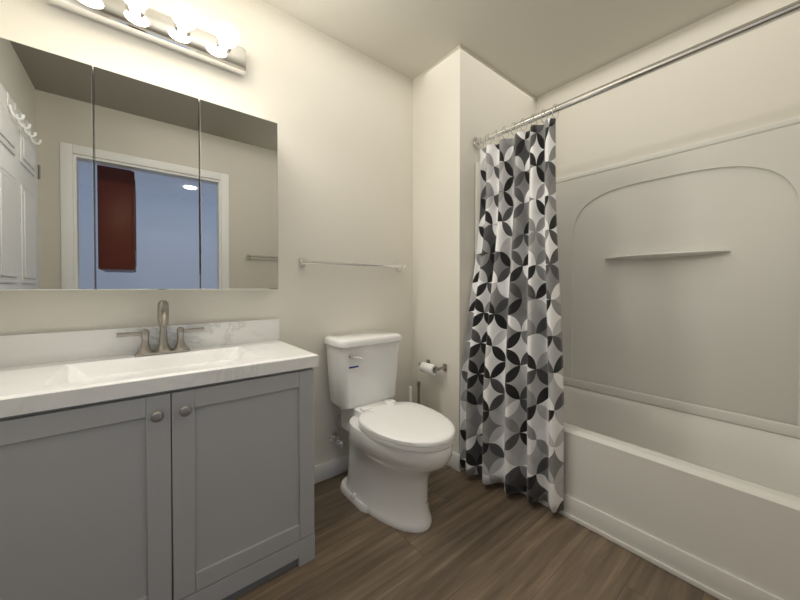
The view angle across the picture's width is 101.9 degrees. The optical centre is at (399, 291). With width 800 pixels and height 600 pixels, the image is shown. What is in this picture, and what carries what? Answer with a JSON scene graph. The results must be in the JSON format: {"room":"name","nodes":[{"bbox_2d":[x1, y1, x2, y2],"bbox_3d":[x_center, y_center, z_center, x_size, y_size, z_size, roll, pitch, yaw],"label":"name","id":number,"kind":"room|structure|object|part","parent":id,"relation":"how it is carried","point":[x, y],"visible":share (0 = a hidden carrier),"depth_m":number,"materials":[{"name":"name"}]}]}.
{"room":"bathroom","nodes":[
{"label":"bathroom","id":0,"kind":"room"},
{"bbox_2d":[0,0,412,465],"bbox_3d":[-0.396,-0.184,1.857,3.027,2.440,0.100,-1,1,-39],"label":"wall","id":1,"kind":"structure","parent":0,"point":[340,114],"depth_m":1.70,"materials":[{"name":"white paint"}]},
{"bbox_2d":[0,37,277,289],"bbox_3d":[-0.967,-0.391,1.259,0.937,0.770,0.112,-1,1,-39],"label":"upper cabinet","id":2,"kind":"object","parent":1,"relation":"attached to","point":[109,180],"visible":1,"depth_m":1.17,"materials":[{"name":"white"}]},
{"bbox_2d":[0,318,279,369],"bbox_3d":[-0.967,0.192,1.323,0.936,0.103,0.023,-1,1,-39],"label":"backsplash","id":3,"kind":"structure","parent":1,"relation":"attached to","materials":[{"name":"stone"}]},
{"bbox_2d":[45,0,246,75],"bbox_3d":[-0.923,-1.050,1.249,0.640,0.120,0.170,-1,1,-39],"label":"sconce","id":4,"kind":"object","parent":1,"relation":"attached to","point":[179,32],"visible":1,"depth_m":1.27,"materials":[{"name":"silver metal"}]},
{"bbox_3d":[-0.961,-1.067,1.176,0.086,0.085,0.104,-1,1,-39],"label":"bulb","id":5,"kind":"part","parent":4,"relation":"part of","materials":[{"name":"white glass"}]},
{"bbox_3d":[-0.844,-1.069,1.270,0.086,0.085,0.104,-1,1,-39],"label":"bulb","id":6,"kind":"part","parent":4,"relation":"part of","materials":[{"name":"white glass"}]},
{"bbox_3d":[-0.727,-1.070,1.364,0.086,0.085,0.104,-1,1,-39],"label":"bulb","id":7,"kind":"part","parent":4,"relation":"part of","materials":[{"name":"white glass"}]},
{"bbox_2d":[314,454,348,483],"bbox_3d":[-0.262,0.988,1.906,0.901,0.095,0.013,-1,1,-39],"label":"baseboard","id":8,"kind":"structure","parent":1,"relation":"attached to","point":[330,469],"depth_m":1.80,"materials":[{"name":"white"}]},
{"bbox_2d":[300,259,405,269],"bbox_3d":[-0.242,-0.152,1.871,0.687,0.040,0.070,-1,1,-39],"label":"towel bar","id":9,"kind":"object","parent":1,"relation":"attached to","point":[303,262],"visible":1,"depth_m":1.80,"materials":[{"name":"silver metal"}]},
{"bbox_2d":[413,45,535,453],"bbox_3d":[0.540,-0.189,2.281,0.837,2.440,0.410,-1,1,-39],"label":"wall","id":10,"kind":"structure","parent":0,"point":[463,97],"depth_m":1.97,"materials":[{"name":"white paint"}]},
{"bbox_2d":[419,360,446,374],"bbox_3d":[0.189,0.468,1.979,0.095,0.062,0.173,-1,1,-39],"label":"toilet paper holder","id":11,"kind":"object","parent":10,"relation":"attached to","point":[428,367],"visible":1,"depth_m":1.94,"materials":[{"name":"white paper"}]},
{"bbox_2d":[446,451,465,471],"bbox_3d":[0.228,0.987,2.018,0.037,0.095,0.393,-1,1,-39],"label":"baseboard","id":12,"kind":"structure","parent":10,"relation":"attached to","point":[454,462],"depth_m":1.88,"materials":[{"name":"white"}]},
{"bbox_2d":[233,465,718,599],"bbox_3d":[0.245,1.076,1.073,3.027,0.060,2.150,-1,1,-39],"label":"floor","id":13,"kind":"structure","parent":0,"point":[478,539],"depth_m":1.27,"materials":[{"name":"wood"}]},
{"bbox_2d":[0,300,318,599],"bbox_3d":[-0.819,0.541,1.143,0.936,1.009,0.494,-1,1,-39],"label":"bathroom vanity","id":14,"kind":"object","parent":13,"relation":"on","point":[164,460],"visible":1,"depth_m":1.00,"materials":[{"name":"grey wood"}]},
{"bbox_2d":[0,339,318,434],"bbox_3d":[-0.827,0.300,1.150,0.936,0.110,0.469,-1,1,-39],"label":"countertop","id":15,"kind":"structure","parent":14,"relation":"on","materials":[{"name":"stone"}]},
{"bbox_2d":[116,300,204,356],"bbox_3d":[-0.898,0.140,1.234,0.278,0.210,0.161,-1,1,-39],"label":"faucet","id":16,"kind":"object","parent":15,"relation":"on","point":[163,349],"depth_m":1.26,"materials":[{"name":"silver metal"}]},
{"bbox_2d":[324,330,454,532],"bbox_3d":[-0.044,0.641,1.606,0.400,0.797,0.746,-1,1,-39],"label":"toilet","id":17,"kind":"object","parent":13,"relation":"on","point":[399,452],"visible":1,"depth_m":1.52,"materials":[{"name":"white ceramic"}]},
{"bbox_3d":[-0.196,0.419,1.793,0.400,0.357,0.238,-1,1,-39],"label":"tank","id":18,"kind":"part","parent":17,"relation":"part of","materials":[{"name":"white ceramic"}]},
{"bbox_3d":[0.032,0.613,1.511,0.378,0.050,0.502,-1,1,-39],"label":"seat","id":19,"kind":"part","parent":17,"relation":"part of","materials":[{"name":"white plastic"}]},
{"bbox_2d":[409,386,411,401],"bbox_3d":[0.061,0.798,1.909,0.128,0.475,0.128,-1,1,-39],"label":"plunger","id":20,"kind":"object","parent":13,"relation":"on","point":[410,393],"visible":0.04,"depth_m":1.90,"materials":[{"name":"white plastic"}]},
{"bbox_2d":[417,381,419,403],"bbox_3d":[0.116,0.797,2.024,0.100,0.474,0.100,-1,1,-39],"label":"toilet brush","id":21,"kind":"object","parent":13,"relation":"on","point":[418,392],"visible":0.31,"depth_m":2.02,"materials":[{"name":"black plastic"}]},
{"bbox_2d":[475,116,799,599],"bbox_3d":[1.180,0.140,1.556,0.741,1.800,1.520,-1,1,-39],"label":"bathtub","id":22,"kind":"object","parent":13,"relation":"on","point":[679,274],"visible":0.69,"depth_m":1.57,"materials":[{"name":"white plastic"}]},
{"bbox_2d":[475,377,799,599],"bbox_3d":[1.172,0.840,1.558,0.721,0.400,1.520,-1,1,-39],"label":"tub","id":23,"kind":"object","parent":22,"relation":"attached to","point":[711,502],"depth_m":1.30,"materials":[{"name":"white plastic"}]},
{"bbox_2d":[262,0,739,97],"bbox_3d":[0.245,-1.434,1.042,3.027,0.080,2.150,-1,1,-39],"label":"ceiling","id":24,"kind":"structure","parent":0,"point":[536,48],"depth_m":1.73,"materials":[{"name":"paint"}]},
{"bbox_2d":[536,0,799,178],"bbox_3d":[1.387,-0.185,1.973,0.100,2.440,1.950,-1,1,-39],"label":"wall","id":25,"kind":"structure","parent":0,"point":[748,81],"depth_m":1.72,"materials":[{"name":"white paint"}]},
{"bbox_3d":[1.372,-0.169,0.648,1.780,2.440,0.100,-1,1,-39],"label":"wall","id":26,"kind":"structure","parent":0,"visible":0},
{"bbox_2d":[473,0,799,148],"bbox_3d":[0.938,-0.877,1.342,0.064,0.068,1.538,-1,1,-39],"label":"shower rod","id":27,"kind":"object","parent":26,"relation":"attached to","point":[766,19],"visible":0.96,"depth_m":1.24,"materials":[{"name":"silver metal"}]},
{"bbox_2d":[460,104,563,512],"bbox_3d":[0.572,0.050,1.678,0.232,1.908,0.532,-1,1,-39],"label":"shower curtain","id":28,"kind":"object","parent":27,"relation":"hanging from","point":[512,411],"visible":0.96,"depth_m":1.64,"materials":[{"name":"multicoloured fabric"}]}
]}

